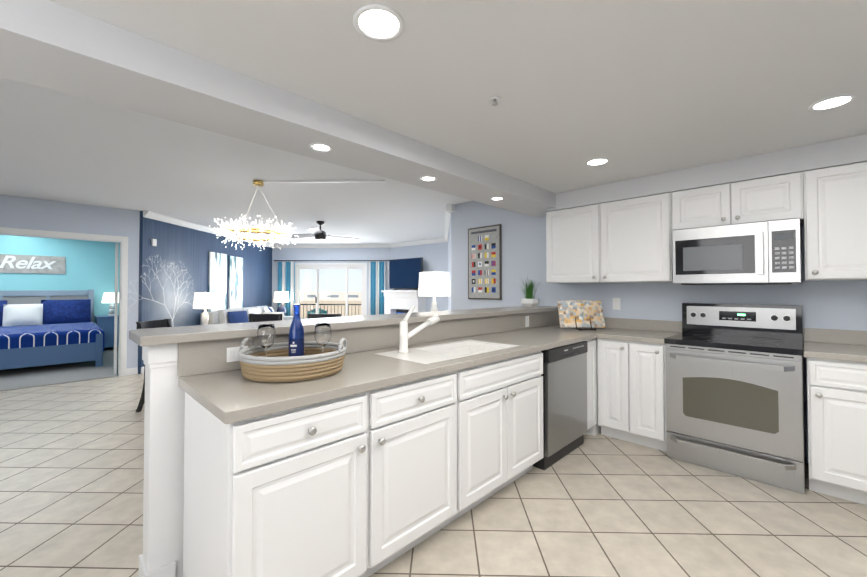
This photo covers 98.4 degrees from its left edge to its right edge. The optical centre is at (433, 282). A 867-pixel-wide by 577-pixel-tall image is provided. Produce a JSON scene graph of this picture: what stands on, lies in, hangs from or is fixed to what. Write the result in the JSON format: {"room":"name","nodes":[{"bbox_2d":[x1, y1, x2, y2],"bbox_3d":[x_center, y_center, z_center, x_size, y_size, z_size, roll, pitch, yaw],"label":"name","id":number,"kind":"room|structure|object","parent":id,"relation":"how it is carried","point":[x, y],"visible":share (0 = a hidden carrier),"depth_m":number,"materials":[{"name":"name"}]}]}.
{"room":"kitchen","nodes":[
{"label":"kitchen","id":0,"kind":"room"},
{"bbox_2d":[0,347,118,390],"bbox_3d":[-7.665,1.408,6.213,5.040,0.012,8.000,-1,-1,45],"label":"floor","id":1,"kind":"structure","parent":0,"point":[25,377],"depth_m":5.75,"materials":[{"name":"grey carpet"}]},
{"bbox_2d":[0,289,104,369],"bbox_3d":[-7.133,0.768,6.463,2.455,1.300,2.030,-1,-1,45],"label":"bed","id":2,"kind":"object","parent":1,"relation":"on","point":[44,327],"visible":0.98,"depth_m":6.29,"materials":[{"name":"blue fabric"}]},
{"bbox_2d":[0,321,104,350],"bbox_3d":[-7.109,0.992,6.434,2.365,0.410,2.030,-1,-1,45],"label":"quilt","id":3,"kind":"object","parent":2,"relation":"on","point":[58,335],"depth_m":6.05,"materials":[{"name":"blue fabric"}]},
{"bbox_2d":[95,315,118,347],"bbox_3d":[-6.978,1.081,8.104,0.490,0.730,0.520,-1,-1,45],"label":"nightstand","id":4,"kind":"object","parent":1,"relation":"on","point":[105,323],"visible":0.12,"depth_m":7.90,"materials":[{"name":"blue wood"}]},
{"bbox_2d":[101,293,118,315],"bbox_3d":[-6.975,0.464,8.111,0.340,0.500,0.340,-1,-1,45],"label":"light","id":5,"kind":"object","parent":4,"relation":"on","point":[108,298],"visible":0.81,"depth_m":8.00,"materials":[{"name":"white fabric"}]},
{"bbox_2d":[0,194,139,368],"bbox_3d":[-5.678,0.128,4.729,0.120,2.520,3.075,-1,-1,45],"label":"wall","id":6,"kind":"structure","parent":0,"point":[31,213],"depth_m":5.38,"materials":[{"name":"blue paint"}]},
{"bbox_2d":[0,227,127,375],"bbox_3d":[-5.321,0.344,5.072,0.135,2.100,1.810,-1,-1,45],"label":"door frame","id":7,"kind":"structure","parent":6,"relation":"attached to","point":[123,292],"depth_m":5.62,"materials":[{"name":"white wood"}]},
{"bbox_2d":[114,243,118,374],"bbox_3d":[-5.081,0.400,5.989,0.035,2.000,0.800,1,-1,-41],"label":"door leaf","id":8,"kind":"structure","parent":6,"relation":"in","point":[116,307],"depth_m":5.68,"materials":[{"name":"white wood"}]},
{"bbox_2d":[126,367,137,375],"bbox_3d":[-2.659,1.322,3.905,5.290,0.105,6.202,-1,-1,45],"label":"baseboard","id":9,"kind":"structure","parent":6,"relation":"attached to","point":[131,371],"depth_m":5.70,"materials":[{"name":"white"}]},
{"bbox_2d":[0,235,299,347],"bbox_3d":[-7.095,0.192,8.490,0.140,2.520,8.400,-1,-1,45],"label":"wall","id":10,"kind":"structure","parent":0,"point":[90,264],"depth_m":7.87,"materials":[{"name":"teal paint"}]},
{"bbox_2d":[0,254,65,273],"bbox_3d":[-8.067,-0.366,7.407,0.023,0.360,1.120,-1,-1,45],"label":"sign board","id":11,"kind":"object","parent":10,"relation":"attached to","point":[58,266],"visible":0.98,"depth_m":7.50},
{"bbox_2d":[0,255,55,268],"bbox_3d":[-8.028,-0.398,7.426,0.772,0.247,0.012,1,-1,-45],"label":"sign","id":12,"kind":"object","parent":11,"relation":"attached to","point":[18,263],"visible":1,"depth_m":7.39,"materials":[{"name":"white"}]},
{"bbox_2d":[138,211,271,373],"bbox_3d":[-4.492,0.184,8.033,0.100,2.520,4.519,0,-1,1],"label":"wall","id":13,"kind":"structure","parent":0,"point":[190,248],"depth_m":6.72,"materials":[{"name":"blue paint"}]},
{"bbox_2d":[151,239,156,245],"bbox_3d":[-4.478,-0.645,5.995,0.029,0.110,0.080,0,-1,1],"label":"fire alarm","id":14,"kind":"object","parent":13,"relation":"attached to","point":[153,242],"visible":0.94,"depth_m":5.98,"materials":[{"name":"white plastic"}]},
{"bbox_2d":[125,255,193,320],"bbox_3d":[-4.486,0.299,6.222,0.001,1.531,1.554,0,-1,1],"label":"mural","id":15,"kind":"object","parent":13,"relation":"attached to","point":[164,285],"visible":1,"depth_m":6.33,"materials":[{"name":"white paint"}]},
{"bbox_2d":[208,252,226,311],"bbox_3d":[-4.432,0.094,7.697,0.034,1.410,0.570,0,-1,1],"label":"picture","id":16,"kind":"object","parent":13,"relation":"attached to","point":[218,274],"depth_m":7.69},
{"bbox_2d":[228,256,242,308],"bbox_3d":[-4.416,0.115,8.362,0.034,1.390,0.520,0,-1,1],"label":"picture","id":17,"kind":"object","parent":13,"relation":"attached to","point":[235,288],"depth_m":8.32},
{"bbox_2d":[0,76,471,243],"bbox_3d":[-2.930,-1.151,6.526,20.000,0.100,21.000,0,-1,1],"label":"ceiling","id":18,"kind":"structure","parent":0,"point":[55,145],"depth_m":4.07,"materials":[{"name":"white paint"}]},
{"bbox_2d":[216,180,297,250],"bbox_3d":[-1.984,-0.757,4.193,0.876,0.766,0.855,0,-1,1],"label":"chandelier","id":19,"kind":"object","parent":18,"relation":"hanging from","point":[258,183],"visible":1,"depth_m":4.12,"materials":[{"name":"white glass"}]},
{"bbox_2d":[0,0,555,216],"bbox_3d":[-0.822,-0.995,2.111,0.419,0.358,6.200,-1,-1,45],"label":"ceiling beam","id":20,"kind":"structure","parent":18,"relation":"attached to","point":[48,44],"depth_m":1.74,"materials":[{"name":"white paint"}]},
{"bbox_2d":[309,143,332,151],"bbox_3d":[-0.674,-0.810,2.243,0.136,0.006,0.136,-1,-1,45],"label":"recessed light","id":21,"kind":"object","parent":20,"relation":"attached to","point":[322,147],"visible":1,"depth_m":2.24,"materials":[{"name":"white plastic"}]},
{"bbox_2d":[420,176,436,180],"bbox_3d":[-0.038,-0.799,2.880,0.136,0.006,0.136,-1,-1,45],"label":"recessed light","id":22,"kind":"object","parent":20,"relation":"attached to","point":[428,178],"visible":1,"depth_m":2.88,"materials":[{"name":"white"}]},
{"bbox_2d":[490,197,503,200],"bbox_3d":[0.597,-0.789,3.517,0.136,0.006,0.136,-1,-1,45],"label":"recessed light","id":23,"kind":"object","parent":20,"relation":"attached to","point":[497,198],"visible":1,"depth_m":3.51,"materials":[{"name":"white plastic"}]},
{"bbox_2d":[287,221,358,240],"bbox_3d":[-2.073,-0.922,6.582,1.301,0.354,1.223,0,-1,1],"label":"ceiling fan","id":24,"kind":"object","parent":18,"relation":"hanging from","point":[319,234],"visible":1,"depth_m":6.66,"materials":[{"name":"black metal"}]},
{"bbox_2d":[263,180,384,182],"bbox_3d":[-1.220,-1.129,4.182,1.365,0.021,0.024,0,-1,1],"label":"cord cover","id":25,"kind":"object","parent":18,"relation":"attached to","point":[341,181],"visible":1,"depth_m":4.17,"materials":[{"name":"white"}]},
{"bbox_2d":[272,248,390,314],"bbox_3d":[-2.763,0.221,10.190,3.250,2.520,0.120,0,-1,1],"label":"wall","id":26,"kind":"structure","parent":0,"point":[331,254],"depth_m":10.15,"materials":[{"name":"blue paint"}]},
{"bbox_2d":[295,265,364,318],"bbox_3d":[-2.813,0.501,10.171,1.910,1.960,0.110,0,-1,1],"label":"door","id":27,"kind":"structure","parent":26,"relation":"in","point":[298,281],"depth_m":10.17,"materials":[{"name":"white"}]},
{"bbox_2d":[295,263,366,314],"bbox_3d":[-2.814,0.470,10.119,2.030,2.020,0.015,0,-1,1],"label":"door frame","id":28,"kind":"structure","parent":26,"relation":"attached to","point":[365,304],"depth_m":10.11,"materials":[{"name":"white wood"}]},
{"bbox_2d":[274,260,388,260],"bbox_3d":[-2.746,-0.596,10.095,3.134,0.044,0.095,0,-1,1],"label":"curtain rod","id":29,"kind":"object","parent":26,"relation":"attached to","point":[331,260],"visible":0.98,"depth_m":10.06,"materials":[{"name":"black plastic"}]},
{"bbox_2d":[278,262,294,315],"bbox_3d":[-3.969,0.447,10.079,0.464,2.025,0.068,0,-1,1],"label":"curtain","id":30,"kind":"object","parent":29,"relation":"hanging from","point":[286,276],"visible":0.58,"depth_m":10.07,"materials":[{"name":"blue fabric"}]},
{"bbox_2d":[368,261,385,314],"bbox_3d":[-1.510,0.446,10.018,0.464,2.025,0.068,0,-1,1],"label":"curtain","id":31,"kind":"object","parent":29,"relation":"hanging from","point":[377,277],"visible":0.67,"depth_m":10.02,"materials":[{"name":"blue fabric"}]},
{"bbox_2d":[391,242,447,311],"bbox_3d":[-0.360,0.209,9.502,1.950,2.520,0.120,-1,-1,41],"label":"wall","id":32,"kind":"structure","parent":0,"point":[434,256],"depth_m":9.19,"materials":[{"name":"blue paint"}]},
{"bbox_2d":[143,207,450,247],"bbox_3d":[-2.065,-1.031,7.854,4.763,0.094,4.557,0,-1,1],"label":"crown molding","id":33,"kind":"structure","parent":32,"relation":"attached to","point":[166,219],"depth_m":8.97,"materials":[{"name":"white wood"}]},
{"bbox_2d":[0,318,866,576],"bbox_3d":[-2.930,1.478,6.481,20.000,0.120,21.000,0,-1,1],"label":"floor","id":34,"kind":"structure","parent":0,"point":[72,478],"depth_m":2.16,"materials":[{"name":"tile"}]},
{"bbox_2d":[136,319,171,411],"bbox_3d":[-2.892,0.899,4.189,0.571,0.960,0.470,0,-1,1],"label":"dining chair","id":35,"kind":"object","parent":34,"relation":"on","point":[155,323],"visible":0.1,"depth_m":4.09,"materials":[{"name":"black wood"}]},
{"bbox_2d":[200,306,292,324],"bbox_3d":[-3.578,0.993,8.181,1.620,0.908,2.250,0,-1,1],"label":"sofa","id":36,"kind":"object","parent":34,"relation":"on","point":[234,315],"visible":0.17,"depth_m":7.44,"materials":[{"name":"fabric"}]},
{"bbox_2d":[249,313,281,321],"bbox_3d":[-2.385,0.914,5.062,0.470,0.960,0.571,0,-1,1],"label":"dining chair","id":37,"kind":"object","parent":34,"relation":"on","point":[253,317],"visible":0.08,"depth_m":5.32,"materials":[{"name":"black"}]},
{"bbox_2d":[183,392,366,576],"bbox_3d":[-0.677,0.900,1.613,0.659,0.872,0.545,-1,-1,45],"label":"base cabinet","id":38,"kind":"object","parent":34,"relation":"on","point":[281,494],"visible":0.98,"depth_m":1.39,"materials":[{"name":"white wood"}]},
{"bbox_2d":[308,314,340,318],"bbox_3d":[-1.545,0.914,5.041,0.470,0.960,0.571,0,-1,1],"label":"dining chair","id":39,"kind":"object","parent":34,"relation":"on","point":[311,316],"visible":0.04,"depth_m":5.30,"materials":[{"name":"black"}]},
{"bbox_2d":[139,324,555,576],"bbox_3d":[0.036,0.824,2.967,0.167,1.068,3.726,-1,-1,45],"label":"wall post","id":40,"kind":"object","parent":34,"relation":"on","point":[163,488],"visible":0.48,"depth_m":1.65,"materials":[{"name":"white paint"}]},
{"bbox_2d":[129,306,557,345],"bbox_3d":[-0.025,0.269,3.016,0.400,0.040,3.757,-1,-1,45],"label":"bar","id":41,"kind":"object","parent":40,"relation":"on","point":[162,336],"visible":0.75,"depth_m":2.15,"materials":[{"name":"beige stone"}]},
{"bbox_2d":[518,277,539,306],"bbox_3d":[0.992,0.092,4.142,0.374,0.348,0.367,-1,-1,45],"label":"plant pot","id":42,"kind":"object","parent":41,"relation":"on","point":[529,300],"visible":1,"depth_m":4.11,"materials":[{"name":"white ceramic"}]},
{"bbox_2d":[381,290,425,313],"bbox_3d":[-0.762,0.829,9.505,1.280,1.280,0.378,-1,-1,41],"label":"fireplace","id":43,"kind":"object","parent":34,"relation":"on","point":[399,301],"visible":0.48,"depth_m":9.38,"materials":[{"name":"white"}]},
{"bbox_2d":[389,257,422,289],"bbox_3d":[-0.713,-0.212,9.495,1.150,0.798,0.160,-1,-1,41],"label":"television","id":44,"kind":"object","parent":43,"relation":"on","point":[403,273],"visible":0.88,"depth_m":9.46,"materials":[{"name":"black plastic"}]},
{"bbox_2d":[358,371,456,576],"bbox_3d":[-0.281,0.906,2.010,0.659,0.872,0.575,-1,-1,45],"label":"base cabinet","id":45,"kind":"object","parent":34,"relation":"on","point":[411,432],"visible":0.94,"depth_m":1.76,"materials":[{"name":"white wood"}]},
{"bbox_2d":[445,351,542,525],"bbox_3d":[0.249,0.915,2.542,0.659,0.872,0.925,-1,-1,45],"label":"base cabinet","id":46,"kind":"object","parent":34,"relation":"on","point":[499,404],"visible":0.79,"depth_m":2.26,"materials":[{"name":"white wood"}]},
{"bbox_2d":[178,324,607,423],"bbox_3d":[0.378,0.460,2.710,0.669,0.040,3.617,-1,-1,45],"label":"countertop","id":47,"kind":"structure","parent":46,"relation":"on","point":[228,397],"depth_m":1.67,"materials":[{"name":"beige stone"}]},
{"bbox_2d":[238,337,346,381],"bbox_3d":[-0.659,0.342,1.777,0.477,0.163,0.477,-1,-1,45],"label":"basket tray","id":48,"kind":"object","parent":47,"relation":"on","point":[277,364],"visible":0.98,"depth_m":1.61,"materials":[{"name":"beige wicker"}]},
{"bbox_2d":[257,324,275,356],"bbox_3d":[-0.811,0.307,1.817,0.084,0.205,0.084,-1,-1,45],"label":"wine glass","id":49,"kind":"object","parent":48,"relation":"in","point":[266,334],"visible":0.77,"depth_m":1.79,"materials":[{"name":"clear glass"}]},
{"bbox_2d":[288,304,303,356],"bbox_3d":[-0.691,0.259,1.888,0.075,0.298,0.075,-1,-1,45],"label":"bottle","id":50,"kind":"object","parent":48,"relation":"in","point":[296,332],"visible":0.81,"depth_m":1.86,"materials":[{"name":"blue glass"}]},
{"bbox_2d":[314,323,330,353],"bbox_3d":[-0.557,0.308,1.881,0.084,0.205,0.084,-1,-1,45],"label":"wine glass","id":51,"kind":"object","parent":48,"relation":"in","point":[322,334],"visible":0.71,"depth_m":1.85,"materials":[{"name":"clear glass"}]},
{"bbox_2d":[398,305,439,352],"bbox_3d":[-0.088,0.289,2.413,0.316,0.291,0.067,1,-1,-38],"label":"faucet","id":52,"kind":"object","parent":47,"relation":"on","point":[404,335],"visible":1,"depth_m":2.33,"materials":[{"name":"white metal"}]},
{"bbox_2d":[376,339,518,363],"bbox_3d":[0.121,0.527,2.454,0.452,0.180,0.912,-1,-1,45],"label":"sink","id":53,"kind":"object","parent":47,"relation":"in","point":[439,352],"visible":0.42,"depth_m":2.58,"materials":[{"name":"white ceramic"}]},
{"bbox_2d":[557,300,605,330],"bbox_3d":[1.441,0.311,3.658,0.386,0.285,0.374,-1,-1,45],"label":"open cookbook","id":54,"kind":"object","parent":47,"relation":"on","point":[579,314],"visible":0.96,"depth_m":3.63,"materials":[{"name":"multicoloured paper"}]},
{"bbox_2d":[533,341,587,469],"bbox_3d":[0.847,0.927,3.131,0.616,0.868,0.672,-1,-1,45],"label":"dishwasher","id":55,"kind":"object","parent":34,"relation":"on","point":[564,374],"visible":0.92,"depth_m":2.86,"materials":[{"name":"silver metal"}]},
{"bbox_2d":[584,339,596,434],"bbox_3d":[1.153,0.931,3.469,0.628,0.872,0.222,-1,-1,45],"label":"base cabinet","id":56,"kind":"object","parent":34,"relation":"on","point":[591,387],"visible":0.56,"depth_m":3.25,"materials":[{"name":"white wood"}]},
{"bbox_2d":[597,338,666,451],"bbox_3d":[1.841,0.929,3.333,0.532,0.872,0.659,-1,-1,45],"label":"base cabinet","id":57,"kind":"object","parent":34,"relation":"on","point":[631,391],"visible":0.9,"depth_m":3.11,"materials":[{"name":"white wood"}]},
{"bbox_2d":[598,328,679,343],"bbox_3d":[1.854,0.471,3.334,0.510,0.040,0.647,-1,-1,45],"label":"countertop","id":58,"kind":"structure","parent":57,"relation":"on","point":[646,336],"depth_m":3.25,"materials":[{"name":"beige stone"}]},
{"bbox_2d":[664,303,804,493],"bbox_3d":[2.282,0.764,2.851,0.766,1.185,0.711,-1,-1,45],"label":"range","id":59,"kind":"object","parent":34,"relation":"on","point":[734,390],"visible":1,"depth_m":2.66,"materials":[{"name":"silver metal"}]},
{"bbox_2d":[807,357,866,504],"bbox_3d":[2.786,0.913,2.390,0.560,0.872,0.659,-1,-1,45],"label":"base cabinet","id":60,"kind":"object","parent":34,"relation":"on","point":[837,420],"visible":0.96,"depth_m":2.29,"materials":[{"name":"white wood"}]},
{"bbox_3d":[-4.114,1.123,6.737,0.500,0.600,0.500,0,-1,1],"label":"end table","id":61,"kind":"object","parent":34,"relation":"on","visible":0},
{"bbox_2d":[193,291,216,324],"bbox_3d":[-4.114,0.486,6.747,0.370,0.670,0.370,0,-1,1],"label":"table lamp","id":62,"kind":"object","parent":61,"relation":"on","point":[205,301],"visible":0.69,"depth_m":6.63,"materials":[{"name":"white fabric"}]},
{"bbox_3d":[-3.950,1.173,9.713,0.500,0.600,0.500,0,-1,1],"label":"end table","id":63,"kind":"object","parent":34,"relation":"on","visible":0},
{"bbox_2d":[274,290,288,315],"bbox_3d":[-3.950,0.537,9.724,0.370,0.670,0.370,0,-1,1],"label":"table lamp","id":64,"kind":"object","parent":63,"relation":"on","point":[281,296],"visible":0.85,"depth_m":9.61,"materials":[{"name":"white fabric"}]},
{"bbox_3d":[3.183,0.906,1.994,0.560,0.872,0.659,-1,-1,45],"label":"base cabinet","id":65,"kind":"object","parent":34,"relation":"on","visible":0},
{"bbox_2d":[803,341,866,362],"bbox_3d":[3.337,0.446,1.863,2.126,0.040,0.637,-1,-1,45],"label":"countertop","id":66,"kind":"structure","parent":65,"relation":"on","point":[841,352],"depth_m":2.37,"materials":[{"name":"beige stone"}]},
{"bbox_3d":[-0.218,1.025,5.701,0.900,0.760,0.360,0,-1,1],"label":"console table","id":67,"kind":"object","parent":34,"relation":"on","visible":0},
{"bbox_2d":[418,270,449,310],"bbox_3d":[0.011,0.229,5.709,0.490,0.830,0.490,0,-1,1],"label":"table lamp","id":68,"kind":"object","parent":67,"relation":"on","point":[434,284],"visible":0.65,"depth_m":5.51,"materials":[{"name":"white fabric"}]},
{"bbox_2d":[448,219,450,309],"bbox_3d":[0.361,0.170,7.158,0.120,2.520,3.327,0,-1,1],"label":"wall","id":69,"kind":"structure","parent":0,"point":[449,266],"depth_m":6.84,"materials":[{"name":"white paint"}]},
{"bbox_2d":[49,0,866,192],"bbox_3d":[0.729,-1.096,0.566,3.960,0.208,6.200,-1,-1,45],"label":"ceiling","id":70,"kind":"structure","parent":0,"point":[631,89],"depth_m":1.71,"materials":[{"name":"white paint"}]},
{"bbox_2d":[353,4,403,40],"bbox_3d":[-0.206,-0.974,1.411,0.192,0.006,0.192,-1,-1,45],"label":"recessed light","id":71,"kind":"object","parent":70,"relation":"in","point":[376,22],"visible":1,"depth_m":1.40,"materials":[{"name":"white plastic"}]},
{"bbox_2d":[489,96,500,105],"bbox_3d":[0.324,-0.953,1.970,0.060,0.030,0.060,-1,-1,45],"label":"sprinkler head","id":72,"kind":"object","parent":70,"relation":"attached to","point":[494,100],"visible":1,"depth_m":1.96},
{"bbox_2d":[585,158,609,165],"bbox_3d":[1.288,-0.949,2.944,0.180,0.006,0.180,-1,-1,45],"label":"recessed light","id":73,"kind":"object","parent":70,"relation":"in","point":[596,161],"visible":1,"depth_m":2.93,"materials":[{"name":"white plastic"}]},
{"bbox_2d":[546,134,866,211],"bbox_3d":[2.760,-0.869,2.679,4.073,0.173,0.335,-1,-1,45],"label":"soffit","id":74,"kind":"object","parent":70,"relation":"attached to","point":[841,152],"depth_m":2.91,"materials":[{"name":"white paint"}]},
{"bbox_2d":[808,94,856,110],"bbox_3d":[2.139,-0.964,2.010,0.180,0.006,0.180,-1,-1,45],"label":"recessed light","id":75,"kind":"object","parent":70,"relation":"in","point":[832,102],"visible":1,"depth_m":2.00,"materials":[{"name":"white plastic"}]},
{"bbox_2d":[451,183,866,462],"bbox_3d":[2.387,0.105,3.370,5.880,2.520,0.138,-1,-1,45],"label":"wall","id":76,"kind":"structure","parent":0,"point":[835,304],"depth_m":3.76,"materials":[{"name":"blue paint"}]},
{"bbox_2d":[227,346,247,361],"bbox_3d":[-0.962,0.350,1.836,0.095,0.070,0.009,1,-1,-44],"label":"electrical outlet plate","id":77,"kind":"object","parent":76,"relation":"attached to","point":[232,354],"depth_m":1.82,"materials":[{"name":"white plastic"}]},
{"bbox_2d":[177,311,559,376],"bbox_3d":[0.135,0.367,2.953,0.025,0.154,3.617,-1,-1,45],"label":"backsplash","id":78,"kind":"structure","parent":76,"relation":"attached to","point":[199,357],"depth_m":2.42,"materials":[{"name":"beige stone"}]},
{"bbox_2d":[446,204,454,211],"bbox_3d":[0.247,-1.073,5.365,0.100,0.094,0.085,-1,-1,45],"label":"sensor","id":79,"kind":"object","parent":76,"relation":"attached to","point":[450,207],"visible":1,"depth_m":5.33,"materials":[{"name":"white plastic"}]},
{"bbox_2d":[468,224,501,299],"bbox_3d":[0.671,-0.263,4.969,0.540,0.970,0.026,-1,-1,45],"label":"picture","id":80,"kind":"object","parent":76,"relation":"attached to","point":[484,262],"visible":1,"depth_m":4.94,"materials":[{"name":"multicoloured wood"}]},
{"bbox_2d":[525,316,528,326],"bbox_3d":[0.938,0.387,3.740,0.065,0.110,0.007,1,-1,-44],"label":"electrical outlet plate","id":81,"kind":"object","parent":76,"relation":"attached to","point":[526,317],"depth_m":3.73,"materials":[{"name":"white plastic"}]},
{"bbox_2d":[546,204,603,282],"bbox_3d":[1.501,-0.377,3.891,0.566,0.759,0.378,-1,-1,45],"label":"upper cabinet","id":82,"kind":"object","parent":76,"relation":"attached to","point":[573,245],"visible":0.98,"depth_m":3.76,"materials":[{"name":"white wood"}]},
{"bbox_2d":[613,298,619,309],"bbox_3d":[1.855,0.213,3.795,0.005,0.120,0.075,1,-1,-44],"label":"electrical outlet plate","id":83,"kind":"object","parent":76,"relation":"attached to","point":[616,301],"depth_m":3.79,"materials":[{"name":"white plastic"}]},
{"bbox_2d":[601,192,672,282],"bbox_3d":[1.911,-0.384,3.483,0.588,0.759,0.378,-1,-1,45],"label":"upper cabinet","id":84,"kind":"object","parent":76,"relation":"attached to","point":[636,240],"visible":0.98,"depth_m":3.35,"materials":[{"name":"white wood"}]},
{"bbox_2d":[604,317,681,332],"bbox_3d":[1.838,0.381,3.797,1.184,0.154,0.018,-1,-1,45],"label":"backsplash","id":85,"kind":"structure","parent":76,"relation":"attached to","point":[639,324],"depth_m":3.60,"materials":[{"name":"beige stone"}]},
{"bbox_2d":[671,172,803,229],"bbox_3d":[2.402,-0.607,2.996,0.796,0.331,0.378,-1,-1,45],"label":"upper cabinet","id":86,"kind":"object","parent":76,"relation":"attached to","point":[775,198],"visible":0.98,"depth_m":2.84,"materials":[{"name":"white wood"}]},
{"bbox_2d":[672,218,801,284],"bbox_3d":[2.375,-0.211,2.961,0.758,0.452,0.452,-1,-1,45],"label":"microwave","id":87,"kind":"object","parent":86,"relation":"attached to","point":[763,253],"visible":1,"depth_m":2.80,"materials":[{"name":"silver metal"}]},
{"bbox_2d":[803,162,866,280],"bbox_3d":[2.883,-0.401,2.512,0.560,0.759,0.378,-1,-1,45],"label":"upper cabinet","id":88,"kind":"object","parent":76,"relation":"attached to","point":[835,219],"visible":0.98,"depth_m":2.49,"materials":[{"name":"white wood"}]},
{"bbox_2d":[804,328,866,345],"bbox_3d":[3.556,0.379,2.083,2.126,0.101,0.018,-1,-1,45],"label":"backsplash","id":89,"kind":"structure","parent":76,"relation":"attached to","point":[853,337],"depth_m":2.71,"materials":[{"name":"beige stone"}]},
{"label":"outside","id":90,"kind":"structure","parent":0,"visible":0},
{"bbox_2d":[300,269,361,317],"bbox_3d":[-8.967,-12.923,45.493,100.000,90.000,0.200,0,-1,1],"label":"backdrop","id":91,"kind":"structure","parent":90,"point":[329,288],"depth_m":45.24,"materials":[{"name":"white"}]},
{"bbox_3d":[-2.816,1.736,11.043,4.400,0.120,1.625,0,-1,1],"label":"floor","id":92,"kind":"structure","parent":90,"visible":0},
{"bbox_2d":[307,308,326,318],"bbox_3d":[-3.477,1.236,11.259,0.760,0.886,0.972,0,-1,-19],"label":"chair","id":93,"kind":"object","parent":92,"relation":"on","point":[313,311],"depth_m":11.68,"materials":[{"name":"teal"}]},
{"bbox_2d":[302,304,360,318],"bbox_3d":[-2.800,1.179,11.815,4.407,1.020,0.040,0,-1,1],"label":"balcony railing","id":94,"kind":"object","parent":92,"relation":"on","point":[327,308],"depth_m":11.82,"materials":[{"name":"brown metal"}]}
]}

